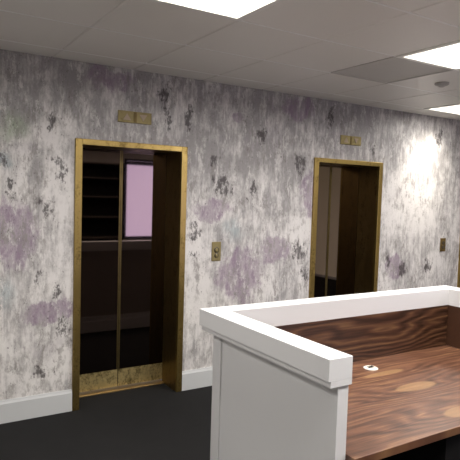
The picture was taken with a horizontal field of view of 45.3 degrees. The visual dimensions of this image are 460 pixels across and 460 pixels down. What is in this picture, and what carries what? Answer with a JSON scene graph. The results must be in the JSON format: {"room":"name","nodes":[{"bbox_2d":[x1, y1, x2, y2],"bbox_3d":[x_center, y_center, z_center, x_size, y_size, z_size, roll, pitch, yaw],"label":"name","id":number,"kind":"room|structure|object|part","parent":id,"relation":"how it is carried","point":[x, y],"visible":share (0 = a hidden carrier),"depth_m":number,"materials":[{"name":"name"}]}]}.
{"room":"lobby","nodes":[
{"label":"lobby","id":0,"kind":"room"},
{"bbox_2d":[0,384,211,459],"bbox_3d":[1.831,1.660,3.119,9.900,0.100,6.050,-1,4,-32],"label":"floor","id":1,"kind":"structure","parent":0,"point":[154,422],"depth_m":4.05,"materials":[{"name":"grey carpet"}]},
{"bbox_2d":[199,285,459,459],"bbox_3d":[0.981,1.018,3.118,2.073,1.129,1.072,-1,4,-32],"label":"reception desk","id":2,"kind":"object","parent":1,"relation":"on","point":[371,375],"visible":1,"depth_m":2.77,"materials":[{"name":"white paint"}]},
{"bbox_3d":[0.177,1.083,2.613,0.064,1.014,0.958,-1,4,-32],"label":"panel","id":3,"kind":"part","parent":2,"relation":"part of","materials":[{"name":"white paint"}]},
{"bbox_3d":[0.988,0.555,3.100,2.051,0.025,1.023,-1,4,-32],"label":"ledge moulding","id":4,"kind":"part","parent":2,"relation":"part of","materials":[{"name":"white paint"}]},
{"bbox_2d":[345,345,459,459],"bbox_3d":[1.016,0.880,3.055,1.830,0.036,0.948,-1,4,-32],"label":"countertop","id":5,"kind":"structure","parent":2,"relation":"on","point":[412,399],"depth_m":2.79,"materials":[{"name":"brown wood"}]},
{"bbox_2d":[380,434,459,459],"bbox_3d":[1.280,1.231,3.232,1.192,0.668,0.824,-1,4,-32],"label":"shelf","id":6,"kind":"object","parent":2,"relation":"attached to","point":[448,448],"depth_m":2.61,"materials":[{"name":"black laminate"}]},
{"bbox_2d":[0,49,459,400],"bbox_3d":[0.342,-0.056,5.481,9.900,2.934,0.360,-1,4,-32],"label":"wall","id":7,"kind":"structure","parent":0,"point":[252,152],"depth_m":4.92,"materials":[{"name":"paint"}]},
{"bbox_2d":[0,389,71,423],"bbox_3d":[-2.527,1.362,3.583,2.996,0.172,0.018,-1,4,-32],"label":"baseboard","id":8,"kind":"structure","parent":7,"relation":"attached to","point":[28,407],"depth_m":4.22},
{"bbox_2d":[72,138,187,410],"bbox_3d":[-0.902,0.348,4.713,0.970,2.150,0.362,-1,4,-32],"label":"elevator","id":9,"kind":"object","parent":7,"relation":"in","point":[130,198],"visible":0.85,"depth_m":4.82,"materials":[{"name":"gold metal"}]},
{"bbox_3d":[-1.180,1.308,4.759,0.432,0.152,0.003,-1,4,-32],"label":"kick plate","id":10,"kind":"part","parent":9,"relation":"part of","materials":[{"name":"gold metal"}]},
{"bbox_3d":[-1.161,0.344,4.714,0.434,2.086,0.035,-1,4,-32],"label":"door panel","id":11,"kind":"part","parent":9,"relation":"part of","materials":[{"name":"black glass"}]},
{"bbox_3d":[-1.000,1.406,4.886,0.860,0.012,0.112,-1,4,-32],"label":"sill","id":12,"kind":"part","parent":9,"relation":"part of","materials":[{"name":"gold metal"}]},
{"bbox_3d":[-0.808,1.305,4.991,0.432,0.152,0.003,-1,4,-32],"label":"kick plate","id":13,"kind":"part","parent":9,"relation":"part of","materials":[{"name":"gold metal"}]},
{"bbox_3d":[-0.789,0.341,4.946,0.434,2.086,0.035,-1,4,-32],"label":"door panel","id":14,"kind":"part","parent":9,"relation":"part of","materials":[{"name":"black glass"}]},
{"bbox_2d":[118,110,151,124],"bbox_3d":[-0.774,-0.917,4.493,0.290,0.094,0.014,-1,4,-32],"label":"indicator","id":15,"kind":"object","parent":7,"relation":"attached to","point":[123,116],"visible":1,"depth_m":4.49,"materials":[{"name":"gold metal"}]},
{"bbox_2d":[182,366,212,390],"bbox_3d":[0.177,1.337,5.269,1.430,0.172,0.018,-1,4,-32],"label":"baseboard","id":16,"kind":"structure","parent":7,"relation":"attached to","point":[202,377],"depth_m":4.96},
{"bbox_2d":[211,242,220,260],"bbox_3d":[-0.122,0.194,4.989,0.094,0.174,0.019,-1,4,-32],"label":"plate","id":17,"kind":"object","parent":7,"relation":"attached to","point":[216,246],"visible":1,"depth_m":4.98,"materials":[{"name":"gold metal"}]},
{"bbox_2d":[308,157,382,297],"bbox_3d":[1.138,0.329,5.985,0.970,2.150,0.362,-1,4,-32],"label":"elevator","id":18,"kind":"object","parent":7,"relation":"in","point":[347,194],"visible":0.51,"depth_m":6.11,"materials":[{"name":"gold metal"}]},
{"bbox_3d":[0.879,0.325,5.986,0.434,2.086,0.035,-1,4,-32],"label":"door panel","id":19,"kind":"part","parent":18,"relation":"part of","materials":[{"name":"brown metal"}]},
{"bbox_3d":[1.250,0.322,6.218,0.434,2.086,0.035,-1,4,-32],"label":"door panel","id":20,"kind":"part","parent":18,"relation":"part of","materials":[{"name":"brown metal"}]},
{"bbox_2d":[340,135,360,145],"bbox_3d":[1.265,-0.936,5.765,0.290,0.094,0.014,-1,4,-32],"label":"indicator","id":21,"kind":"object","parent":7,"relation":"attached to","point":[344,139],"visible":1,"depth_m":5.75,"materials":[{"name":"gold metal"}]},
{"bbox_2d":[440,238,445,251],"bbox_3d":[2.582,0.179,6.678,0.094,0.162,0.016,-1,4,-32],"label":"plate","id":22,"kind":"object","parent":7,"relation":"attached to","point":[442,240],"visible":1,"depth_m":6.67,"materials":[{"name":"gold metal"}]},
{"bbox_2d":[457,242,459,287],"bbox_3d":[3.177,0.310,7.257,0.970,2.150,0.362,-1,4,-32],"label":"elevator","id":23,"kind":"object","parent":7,"relation":"in","point":[458,277],"visible":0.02,"depth_m":6.87,"materials":[{"name":"gold metal"}]},
{"bbox_2d":[0,0,459,119],"bbox_3d":[1.998,-1.206,2.809,9.900,0.200,5.750,-1,4,-32],"label":"ceiling","id":24,"kind":"structure","parent":0,"point":[364,24],"depth_m":3.52,"materials":[{"name":"paint"}]},
{"bbox_2d":[148,0,283,20],"bbox_3d":[-0.046,-1.194,2.666,0.636,0.081,0.651,-1,4,-32],"label":"ceiling light","id":25,"kind":"object","parent":24,"relation":"attached to","point":[237,10],"visible":1,"depth_m":2.96,"materials":[{"name":"white plastic"}]},
{"bbox_3d":[0.039,-1.194,2.719,0.006,0.049,0.583,-1,4,-32],"label":"louvre blade","id":26,"kind":"part","parent":25,"relation":"part of","materials":[{"name":"white plastic"}]},
{"bbox_2d":[221,0,248,5],"bbox_3d":[-0.045,-1.222,2.664,0.568,0.006,0.583,-1,4,-32],"label":"diffuser","id":27,"kind":"object","parent":25,"relation":"attached to","point":[227,2],"depth_m":3.00,"materials":[{"name":"white plastic"}]},
{"bbox_2d":[0,0,459,108],"bbox_3d":[2.008,-1.114,2.794,9.900,0.022,5.252,-1,4,-32],"label":"trim","id":28,"kind":"structure","parent":24,"relation":"attached to","point":[409,12],"depth_m":3.63,"materials":[{"name":"white metal"}]},
{"bbox_2d":[331,57,452,83],"bbox_3d":[1.236,-1.234,4.237,0.636,0.033,0.655,-1,4,-32],"label":"ceiling vent","id":29,"kind":"object","parent":24,"relation":"in","point":[391,69],"visible":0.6,"depth_m":4.22,"materials":[{"name":"grey metal"}]},
{"bbox_2d":[396,40,459,70],"bbox_3d":[1.583,-1.209,3.682,0.636,0.081,0.651,-1,4,-32],"label":"ceiling light","id":30,"kind":"object","parent":24,"relation":"attached to","point":[446,55],"visible":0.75,"depth_m":3.85,"materials":[{"name":"white plastic"}]},
{"bbox_3d":[1.498,-1.208,3.629,0.006,0.049,0.583,-1,4,-32],"label":"louvre blade","id":31,"kind":"part","parent":30,"relation":"part of","materials":[{"name":"white plastic"}]},
{"bbox_2d":[437,50,459,59],"bbox_3d":[1.584,-1.237,3.680,0.568,0.006,0.583,-1,4,-32],"label":"diffuser","id":32,"kind":"object","parent":30,"relation":"attached to","point":[446,55],"depth_m":3.90,"materials":[{"name":"white plastic"}]},
{"bbox_3d":[1.668,-1.210,3.735,0.006,0.049,0.583,-1,4,-32],"label":"louvre blade","id":33,"kind":"part","parent":30,"relation":"part of","materials":[{"name":"white plastic"}]},
{"bbox_2d":[434,82,448,87],"bbox_3d":[1.768,-1.209,4.601,0.116,0.036,0.116,-1,4,-32],"label":"ceiling sensor","id":34,"kind":"object","parent":24,"relation":"attached to","point":[439,84],"visible":1,"depth_m":4.57,"materials":[{"name":"grey plastic"}]},
{"bbox_2d":[424,103,459,114],"bbox_3d":[2.519,-1.315,5.806,0.636,0.081,0.651,-1,4,-32],"label":"ceiling light","id":35,"kind":"object","parent":24,"relation":"attached to","point":[454,108],"visible":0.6,"depth_m":5.99,"materials":[{"name":"white plastic"}]},
{"bbox_3d":[2.435,-1.315,5.753,0.006,0.049,0.583,-1,4,-32],"label":"louvre blade","id":36,"kind":"part","parent":35,"relation":"part of","materials":[{"name":"white plastic"}]},
{"bbox_3d":[2.604,-1.316,5.859,0.006,0.049,0.583,-1,4,-32],"label":"louvre blade","id":37,"kind":"part","parent":35,"relation":"part of","materials":[{"name":"white plastic"}]}
]}

